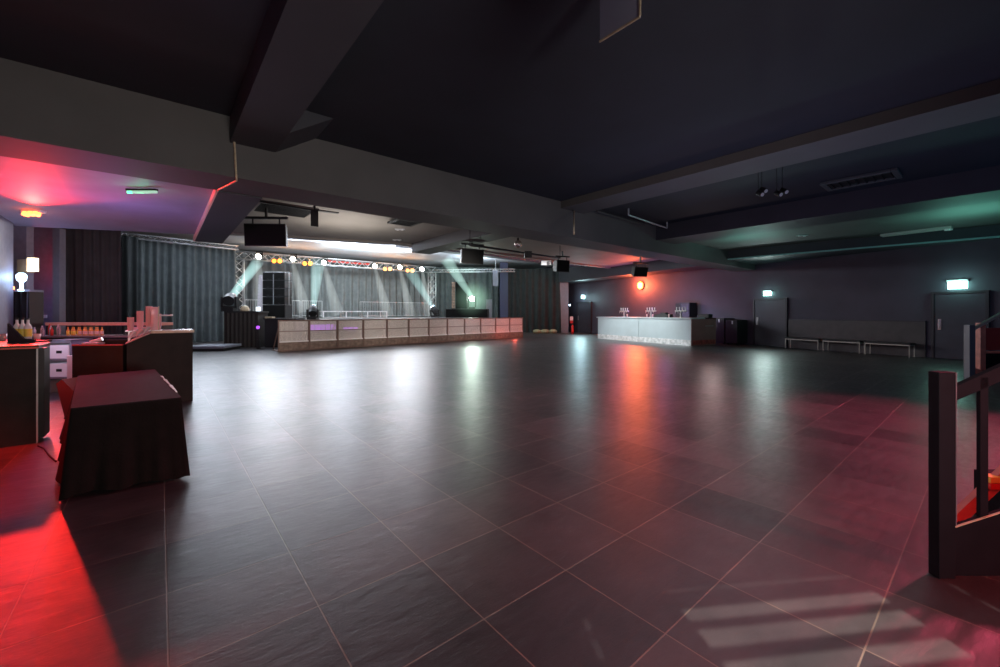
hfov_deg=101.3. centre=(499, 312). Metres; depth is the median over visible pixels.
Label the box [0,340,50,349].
countertop
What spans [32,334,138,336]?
countertop
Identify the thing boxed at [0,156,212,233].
ceiling
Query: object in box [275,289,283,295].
grille
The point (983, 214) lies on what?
ceiling
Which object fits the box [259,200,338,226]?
bracket
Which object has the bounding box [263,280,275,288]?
speaker
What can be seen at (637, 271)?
grille
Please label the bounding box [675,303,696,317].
tall cabinet
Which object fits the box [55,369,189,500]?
tablecloth
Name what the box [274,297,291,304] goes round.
speaker
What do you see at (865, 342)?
bench
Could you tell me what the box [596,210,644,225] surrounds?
rail
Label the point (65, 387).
waste bin
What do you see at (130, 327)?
plastic cup
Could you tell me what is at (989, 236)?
trim
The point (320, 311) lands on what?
platform riser
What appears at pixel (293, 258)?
lamp
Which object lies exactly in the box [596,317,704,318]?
countertop
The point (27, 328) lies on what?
bottle
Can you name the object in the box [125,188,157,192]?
exit sign
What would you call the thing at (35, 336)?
drinking glass
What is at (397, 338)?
crowd barrier
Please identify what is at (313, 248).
ceiling
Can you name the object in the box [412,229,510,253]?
trim
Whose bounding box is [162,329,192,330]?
countertop
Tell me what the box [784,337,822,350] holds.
bench
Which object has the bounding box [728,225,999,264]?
trim
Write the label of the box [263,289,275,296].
speaker
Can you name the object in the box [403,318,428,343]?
crowd barrier
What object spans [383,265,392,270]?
lamp
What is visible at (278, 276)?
grille
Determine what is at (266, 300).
speaker
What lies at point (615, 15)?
board
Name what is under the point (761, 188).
ceiling spotlight
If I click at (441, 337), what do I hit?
crowd barrier
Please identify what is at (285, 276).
speaker
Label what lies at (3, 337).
drinking glass
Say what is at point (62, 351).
drawer
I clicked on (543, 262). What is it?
spotlight
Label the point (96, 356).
counter
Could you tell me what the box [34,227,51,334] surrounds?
trim
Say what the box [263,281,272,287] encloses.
grille
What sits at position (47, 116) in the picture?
ceiling beam
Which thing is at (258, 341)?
uplight
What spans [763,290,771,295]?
exit sign
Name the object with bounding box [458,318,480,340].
crowd barrier
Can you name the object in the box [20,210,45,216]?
ceiling lamp
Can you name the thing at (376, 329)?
crowd barrier
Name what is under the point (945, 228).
batten
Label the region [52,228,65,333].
trim
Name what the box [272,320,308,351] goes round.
crowd barrier
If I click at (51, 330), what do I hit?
bottle
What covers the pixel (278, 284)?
grille
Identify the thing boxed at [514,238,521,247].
ball
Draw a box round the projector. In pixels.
[524,251,531,257]
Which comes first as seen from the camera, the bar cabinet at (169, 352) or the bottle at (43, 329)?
the bar cabinet at (169, 352)
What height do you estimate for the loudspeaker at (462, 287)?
1.770 m
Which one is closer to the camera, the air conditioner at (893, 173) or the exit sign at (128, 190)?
the exit sign at (128, 190)
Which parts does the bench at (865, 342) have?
seat, frame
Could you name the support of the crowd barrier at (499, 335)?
on the floor
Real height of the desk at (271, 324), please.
1.270 m
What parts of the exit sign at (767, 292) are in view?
sign panel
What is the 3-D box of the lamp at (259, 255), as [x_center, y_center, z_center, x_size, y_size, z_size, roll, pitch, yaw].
[-13.929,-3.347,23.773,0.370,0.454,0.437,0,0,0]
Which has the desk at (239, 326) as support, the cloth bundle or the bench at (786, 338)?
the cloth bundle
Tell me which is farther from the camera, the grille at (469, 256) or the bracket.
the grille at (469, 256)
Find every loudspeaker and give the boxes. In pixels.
[244,208,287,246]
[456,281,468,308]
[460,243,483,264]
[553,251,569,271]
[631,257,648,276]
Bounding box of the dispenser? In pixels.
[150,306,172,329]
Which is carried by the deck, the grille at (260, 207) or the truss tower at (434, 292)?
the truss tower at (434, 292)
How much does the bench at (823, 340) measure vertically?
0.480 m
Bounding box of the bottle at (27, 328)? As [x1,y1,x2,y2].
[24,318,31,338]
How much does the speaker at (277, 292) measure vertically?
0.385 m
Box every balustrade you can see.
[928,363,999,578]
[964,312,999,378]
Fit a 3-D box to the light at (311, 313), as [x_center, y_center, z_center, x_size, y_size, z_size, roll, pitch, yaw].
[-8.898,-0.023,19.498,0.576,0.760,0.529,0,0,32]
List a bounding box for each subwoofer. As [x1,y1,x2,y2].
[263,305,291,317]
[446,309,488,317]
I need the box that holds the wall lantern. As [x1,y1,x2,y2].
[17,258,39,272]
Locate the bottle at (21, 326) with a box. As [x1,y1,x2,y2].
[18,318,24,336]
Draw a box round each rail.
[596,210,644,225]
[628,208,667,228]
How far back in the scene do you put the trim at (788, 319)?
15.43 m
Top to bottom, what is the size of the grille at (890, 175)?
0.046 m
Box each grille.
[244,224,284,244]
[254,203,310,217]
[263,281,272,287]
[263,289,272,295]
[275,273,283,279]
[275,281,283,287]
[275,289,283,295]
[275,297,283,303]
[394,220,416,225]
[462,249,482,263]
[557,260,568,271]
[634,268,647,275]
[829,172,894,188]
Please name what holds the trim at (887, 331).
attached to the wall at (891, 285)
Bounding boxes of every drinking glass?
[0,334,6,340]
[33,334,40,339]
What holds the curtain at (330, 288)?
on the deck
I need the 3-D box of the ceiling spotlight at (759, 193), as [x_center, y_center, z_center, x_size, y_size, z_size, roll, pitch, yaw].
[5.003,-2.550,7.884,0.099,0.660,0.161,0,0,-8]
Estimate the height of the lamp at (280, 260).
0.444 m
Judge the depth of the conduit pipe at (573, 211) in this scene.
8.72 m
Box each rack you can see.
[7,323,51,342]
[46,339,92,392]
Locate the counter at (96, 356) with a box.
[72,337,127,377]
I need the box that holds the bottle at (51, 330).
[50,327,53,335]
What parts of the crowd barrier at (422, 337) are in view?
panel, kick plate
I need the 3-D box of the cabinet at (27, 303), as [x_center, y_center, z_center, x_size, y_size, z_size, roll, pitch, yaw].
[-11.211,0.440,9.740,0.390,2.120,0.320,0,0,0]
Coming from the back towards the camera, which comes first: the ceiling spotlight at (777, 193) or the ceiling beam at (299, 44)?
the ceiling spotlight at (777, 193)
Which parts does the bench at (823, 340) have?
seat, frame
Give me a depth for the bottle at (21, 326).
5.23 m
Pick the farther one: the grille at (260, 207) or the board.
the grille at (260, 207)
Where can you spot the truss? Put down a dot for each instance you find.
(237, 251)
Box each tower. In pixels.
[236,259,244,308]
[256,275,262,310]
[428,273,435,316]
[620,308,628,316]
[646,308,655,316]
[675,307,686,317]
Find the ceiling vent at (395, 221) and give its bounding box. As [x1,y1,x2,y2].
[387,218,421,226]
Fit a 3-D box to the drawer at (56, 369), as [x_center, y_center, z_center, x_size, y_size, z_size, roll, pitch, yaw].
[-8.193,1.065,7.787,0.360,0.250,0.346,0,0,0]
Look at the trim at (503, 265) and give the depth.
31.60 m
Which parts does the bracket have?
plate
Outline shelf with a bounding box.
[45,322,172,324]
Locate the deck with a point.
(320, 318)
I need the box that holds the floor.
[0,332,999,666]
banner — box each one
[328,260,369,264]
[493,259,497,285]
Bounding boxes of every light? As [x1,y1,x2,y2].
[16,273,26,290]
[221,292,238,311]
[306,305,319,318]
[430,305,439,317]
[468,296,475,308]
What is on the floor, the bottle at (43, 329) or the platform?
the platform
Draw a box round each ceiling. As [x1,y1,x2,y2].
[0,0,999,225]
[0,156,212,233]
[121,231,552,268]
[233,197,656,266]
[691,201,999,250]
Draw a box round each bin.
[56,377,76,418]
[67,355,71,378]
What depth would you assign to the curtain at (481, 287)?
32.91 m
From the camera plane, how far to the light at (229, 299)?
18.05 m
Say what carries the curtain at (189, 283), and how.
on the floor
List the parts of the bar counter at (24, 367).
panel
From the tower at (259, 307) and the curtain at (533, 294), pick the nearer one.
the tower at (259, 307)
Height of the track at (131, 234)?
0.244 m
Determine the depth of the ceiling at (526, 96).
4.91 m
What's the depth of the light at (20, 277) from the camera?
9.57 m
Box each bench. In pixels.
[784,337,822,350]
[822,339,864,353]
[864,341,915,357]
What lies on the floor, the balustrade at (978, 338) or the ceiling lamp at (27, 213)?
the balustrade at (978, 338)
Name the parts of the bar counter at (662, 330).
panel, panel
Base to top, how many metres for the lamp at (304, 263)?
0.444 m
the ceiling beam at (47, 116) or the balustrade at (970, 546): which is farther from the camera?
the ceiling beam at (47, 116)
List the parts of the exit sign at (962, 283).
sign panel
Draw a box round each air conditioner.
[251,200,318,218]
[819,167,902,191]
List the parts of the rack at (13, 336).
plate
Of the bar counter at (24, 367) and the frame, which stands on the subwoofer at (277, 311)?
the frame
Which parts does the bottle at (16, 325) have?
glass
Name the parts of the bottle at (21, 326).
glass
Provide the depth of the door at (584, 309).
30.54 m
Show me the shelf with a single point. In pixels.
(47, 323)
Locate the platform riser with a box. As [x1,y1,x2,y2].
[320,311,386,317]
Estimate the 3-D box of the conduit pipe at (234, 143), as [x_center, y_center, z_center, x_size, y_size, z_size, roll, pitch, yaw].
[-4.158,-2.218,6.255,0.779,0.565,0.062,0,0,41]
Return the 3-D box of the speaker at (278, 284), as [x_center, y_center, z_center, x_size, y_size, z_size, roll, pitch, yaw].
[-10.871,-1.413,20.542,0.540,0.385,0.716,0,0,0]
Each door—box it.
[577,302,591,333]
[753,298,787,347]
[931,290,989,359]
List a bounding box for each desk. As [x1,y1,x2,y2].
[224,311,268,347]
[263,318,305,346]
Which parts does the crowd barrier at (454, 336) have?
panel, kick plate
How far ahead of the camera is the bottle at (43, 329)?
9.59 m
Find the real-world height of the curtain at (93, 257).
3.950 m
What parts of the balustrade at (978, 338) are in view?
newel post, red post, handrail, stringer panel, red panel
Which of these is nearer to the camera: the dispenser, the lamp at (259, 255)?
the dispenser
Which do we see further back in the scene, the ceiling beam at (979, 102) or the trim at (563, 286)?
the trim at (563, 286)
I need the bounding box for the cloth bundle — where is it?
[240,306,249,310]
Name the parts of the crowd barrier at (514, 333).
panel, kick plate, frame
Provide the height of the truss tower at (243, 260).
3.406 m
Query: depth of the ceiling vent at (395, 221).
12.57 m
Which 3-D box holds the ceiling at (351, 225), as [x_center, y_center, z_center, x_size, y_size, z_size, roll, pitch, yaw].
[2.635,-2.980,18.857,25.900,0.200,9.900,0,0,-40]
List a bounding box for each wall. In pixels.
[0,215,12,339]
[121,247,303,333]
[568,239,999,359]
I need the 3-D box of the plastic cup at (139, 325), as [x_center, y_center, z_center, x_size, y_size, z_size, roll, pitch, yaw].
[-5.979,0.229,6.812,0.094,0.112,0.094,0,0,-40]
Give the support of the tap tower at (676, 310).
on the bar counter at (662, 330)
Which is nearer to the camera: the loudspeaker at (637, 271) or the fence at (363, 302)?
the loudspeaker at (637, 271)
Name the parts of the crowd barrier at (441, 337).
panel, kick plate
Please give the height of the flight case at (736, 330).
1.180 m
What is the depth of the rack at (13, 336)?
5.12 m
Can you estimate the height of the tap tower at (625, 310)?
0.500 m
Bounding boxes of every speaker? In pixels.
[263,272,273,279]
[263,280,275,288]
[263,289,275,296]
[263,297,274,304]
[274,272,291,280]
[274,280,291,288]
[274,289,291,296]
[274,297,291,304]
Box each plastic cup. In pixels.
[127,324,133,330]
[136,323,143,328]
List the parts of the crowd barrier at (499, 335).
panel, kick plate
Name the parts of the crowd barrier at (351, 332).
panel, kick plate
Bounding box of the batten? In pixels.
[880,226,952,236]
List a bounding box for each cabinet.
[13,286,43,335]
[125,329,193,401]
[486,299,491,317]
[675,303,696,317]
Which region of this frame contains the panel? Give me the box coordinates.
[451,282,454,308]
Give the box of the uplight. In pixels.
[256,325,260,348]
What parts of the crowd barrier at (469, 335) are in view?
panel, kick plate, frame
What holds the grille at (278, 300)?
attached to the speaker at (277, 300)
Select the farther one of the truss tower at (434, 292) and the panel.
the truss tower at (434, 292)
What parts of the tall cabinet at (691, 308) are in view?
door, door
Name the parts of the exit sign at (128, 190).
sign panel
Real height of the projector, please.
0.240 m
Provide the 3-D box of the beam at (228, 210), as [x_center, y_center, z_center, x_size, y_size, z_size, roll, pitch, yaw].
[-6.272,-2.990,9.205,0.630,2.020,6.020,0,0,-40]
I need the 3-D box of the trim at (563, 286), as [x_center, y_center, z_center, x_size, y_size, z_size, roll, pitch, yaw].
[4.891,-1.250,31.352,0.640,5.500,0.768,0,0,5]
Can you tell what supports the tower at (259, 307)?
on the deck
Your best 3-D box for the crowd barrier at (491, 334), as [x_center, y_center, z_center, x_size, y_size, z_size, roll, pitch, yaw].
[-0.979,0.887,23.644,1.153,1.225,1.005,0,0,-44]
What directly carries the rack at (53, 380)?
on the floor
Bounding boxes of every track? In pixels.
[121,232,238,249]
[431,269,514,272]
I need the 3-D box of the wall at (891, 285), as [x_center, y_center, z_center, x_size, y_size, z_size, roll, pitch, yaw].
[11.524,-1.300,20.305,0.388,5.600,27.489,0,0,-26]
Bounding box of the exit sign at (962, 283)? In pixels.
[946,279,968,288]
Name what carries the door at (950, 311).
in the wall at (891, 285)
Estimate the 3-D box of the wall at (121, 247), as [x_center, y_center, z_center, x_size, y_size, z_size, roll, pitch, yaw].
[-12.203,-1.600,33.577,40.000,6.200,0.300,0,0,-40]
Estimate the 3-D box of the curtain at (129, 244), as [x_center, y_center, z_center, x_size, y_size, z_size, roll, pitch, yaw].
[-16.388,-0.950,18.156,0.554,4.900,0.239,0,0,-40]
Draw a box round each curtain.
[60,228,120,333]
[122,236,137,333]
[138,239,235,341]
[236,253,433,317]
[434,267,499,331]
[508,268,560,332]
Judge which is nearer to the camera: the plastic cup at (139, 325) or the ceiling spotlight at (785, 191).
the plastic cup at (139, 325)
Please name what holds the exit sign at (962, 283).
attached to the wall at (891, 285)
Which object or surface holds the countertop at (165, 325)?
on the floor
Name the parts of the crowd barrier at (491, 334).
panel, kick plate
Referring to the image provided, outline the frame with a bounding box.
[273,274,273,303]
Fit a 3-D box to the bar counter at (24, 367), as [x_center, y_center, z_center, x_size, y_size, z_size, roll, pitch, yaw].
[-6.455,0.935,4.916,1.580,1.130,1.795,0,0,-40]
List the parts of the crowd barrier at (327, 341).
panel, kick plate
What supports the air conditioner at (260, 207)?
attached to the ceiling at (351, 225)
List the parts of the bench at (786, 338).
seat, frame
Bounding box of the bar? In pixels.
[469,244,560,258]
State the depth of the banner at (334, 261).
27.83 m
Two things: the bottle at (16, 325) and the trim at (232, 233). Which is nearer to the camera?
the bottle at (16, 325)
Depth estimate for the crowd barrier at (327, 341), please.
16.96 m
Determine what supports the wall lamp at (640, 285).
attached to the wall at (891, 285)
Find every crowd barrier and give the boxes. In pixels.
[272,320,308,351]
[306,319,337,349]
[338,319,363,347]
[363,319,386,346]
[387,319,408,344]
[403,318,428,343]
[425,318,447,342]
[443,318,464,341]
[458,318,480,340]
[481,318,495,339]
[492,318,509,338]
[503,317,522,337]
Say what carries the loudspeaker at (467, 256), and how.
hanging from the ceiling at (351, 225)
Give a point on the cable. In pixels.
(45, 450)
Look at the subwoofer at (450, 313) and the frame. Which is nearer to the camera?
the frame
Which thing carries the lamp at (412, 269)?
attached to the truss
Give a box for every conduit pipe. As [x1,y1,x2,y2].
[217,142,237,190]
[573,211,574,234]
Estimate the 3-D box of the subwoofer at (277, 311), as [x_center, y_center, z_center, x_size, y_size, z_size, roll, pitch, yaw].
[-11.141,-0.050,20.542,1.120,0.700,0.716,0,0,0]
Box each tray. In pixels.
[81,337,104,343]
[125,329,161,340]
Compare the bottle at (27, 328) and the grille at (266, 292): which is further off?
the grille at (266, 292)
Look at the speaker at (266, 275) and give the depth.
20.19 m
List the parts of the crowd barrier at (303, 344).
panel, kick plate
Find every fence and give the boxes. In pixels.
[245,300,299,315]
[360,302,414,315]
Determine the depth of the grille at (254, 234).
11.01 m
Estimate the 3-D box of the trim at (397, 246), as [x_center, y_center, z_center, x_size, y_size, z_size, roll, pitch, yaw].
[0.794,-3.625,24.926,15.000,0.750,0.600,0,0,-40]
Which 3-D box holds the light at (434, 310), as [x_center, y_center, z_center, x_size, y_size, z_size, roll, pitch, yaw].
[-4.280,-0.069,26.995,0.624,0.862,0.464,0,0,0]
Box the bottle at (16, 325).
[13,318,19,330]
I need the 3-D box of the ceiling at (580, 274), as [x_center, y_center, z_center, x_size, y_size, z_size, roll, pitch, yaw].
[7.960,-3.150,25.456,1.554,1.700,13.686,0,0,-26]
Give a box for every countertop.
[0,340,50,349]
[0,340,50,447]
[32,322,172,343]
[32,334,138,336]
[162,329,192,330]
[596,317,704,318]
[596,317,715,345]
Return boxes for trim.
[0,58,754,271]
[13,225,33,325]
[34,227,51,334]
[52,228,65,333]
[193,190,217,240]
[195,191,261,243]
[230,232,610,268]
[396,245,580,266]
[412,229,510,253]
[500,262,507,331]
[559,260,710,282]
[560,283,567,332]
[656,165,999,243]
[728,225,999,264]
[728,236,999,259]
[788,319,925,321]
[788,320,925,356]
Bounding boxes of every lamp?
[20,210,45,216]
[256,251,262,258]
[271,256,283,262]
[290,254,296,260]
[302,259,313,265]
[322,258,327,264]
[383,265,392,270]
[405,266,414,271]
[637,281,643,289]
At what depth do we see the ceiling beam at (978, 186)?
9.89 m
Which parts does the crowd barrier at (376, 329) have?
panel, kick plate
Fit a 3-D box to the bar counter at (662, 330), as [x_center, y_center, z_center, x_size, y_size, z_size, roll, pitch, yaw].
[7.962,0.860,21.776,1.820,1.280,6.319,0,0,-28]
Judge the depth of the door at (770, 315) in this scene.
18.42 m
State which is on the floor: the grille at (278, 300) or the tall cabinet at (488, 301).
the tall cabinet at (488, 301)
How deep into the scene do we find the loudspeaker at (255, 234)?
11.02 m
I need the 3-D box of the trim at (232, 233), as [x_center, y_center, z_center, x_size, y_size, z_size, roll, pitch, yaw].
[-0.530,-3.410,20.204,23.045,1.180,1.896,0,0,-34]
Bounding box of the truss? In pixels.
[236,250,435,273]
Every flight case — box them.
[716,318,733,343]
[726,320,746,344]
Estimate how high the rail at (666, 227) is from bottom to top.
0.202 m
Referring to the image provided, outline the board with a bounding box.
[599,0,640,42]
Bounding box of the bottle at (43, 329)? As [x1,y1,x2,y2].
[41,327,44,335]
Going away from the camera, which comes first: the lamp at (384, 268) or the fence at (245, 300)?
the fence at (245, 300)
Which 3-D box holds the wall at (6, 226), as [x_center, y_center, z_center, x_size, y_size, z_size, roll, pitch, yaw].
[-5.236,-1.300,1.898,0.350,5.600,19.600,0,0,-40]
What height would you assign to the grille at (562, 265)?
0.495 m
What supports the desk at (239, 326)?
on the floor
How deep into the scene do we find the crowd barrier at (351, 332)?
17.75 m
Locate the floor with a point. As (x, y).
(532, 499)
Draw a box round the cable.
[37,445,56,461]
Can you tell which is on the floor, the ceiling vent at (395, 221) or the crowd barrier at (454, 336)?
the crowd barrier at (454, 336)
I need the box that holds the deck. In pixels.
[304,317,492,339]
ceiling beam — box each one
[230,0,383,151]
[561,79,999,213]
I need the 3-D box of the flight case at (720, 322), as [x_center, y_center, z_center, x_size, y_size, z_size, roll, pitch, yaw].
[10.935,0.875,20.099,0.770,1.250,0.647,0,0,-26]
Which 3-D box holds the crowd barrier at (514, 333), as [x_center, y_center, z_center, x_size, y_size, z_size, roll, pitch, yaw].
[0.677,0.887,25.234,1.153,1.225,1.005,0,0,-44]
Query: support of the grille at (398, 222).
attached to the ceiling vent at (395, 221)
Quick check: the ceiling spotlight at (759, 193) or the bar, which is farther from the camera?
the bar
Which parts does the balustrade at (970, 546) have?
newel post, stringer panel, handrail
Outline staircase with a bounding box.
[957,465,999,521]
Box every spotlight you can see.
[541,260,550,265]
[755,173,764,196]
[759,172,767,192]
[774,168,783,196]
[779,167,788,194]
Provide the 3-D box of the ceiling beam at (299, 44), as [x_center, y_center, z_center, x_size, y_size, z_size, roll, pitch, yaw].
[0.405,-2.740,1.730,1.270,0.480,12.150,0,0,-40]
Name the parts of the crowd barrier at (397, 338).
panel, kick plate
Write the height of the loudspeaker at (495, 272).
1.974 m
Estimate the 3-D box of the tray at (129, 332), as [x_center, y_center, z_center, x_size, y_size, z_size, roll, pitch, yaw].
[-5.962,0.393,6.878,0.460,0.215,0.500,0,0,-40]
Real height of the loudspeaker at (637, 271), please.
1.348 m
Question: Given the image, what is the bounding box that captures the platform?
[193,344,240,350]
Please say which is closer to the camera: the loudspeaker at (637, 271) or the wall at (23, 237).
the wall at (23, 237)
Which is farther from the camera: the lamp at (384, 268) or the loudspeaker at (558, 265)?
the lamp at (384, 268)
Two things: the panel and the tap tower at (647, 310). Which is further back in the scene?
the panel
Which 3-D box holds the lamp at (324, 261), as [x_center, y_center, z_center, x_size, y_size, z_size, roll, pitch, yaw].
[-11.141,-3.285,26.080,0.370,0.454,0.437,0,0,0]
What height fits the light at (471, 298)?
0.843 m

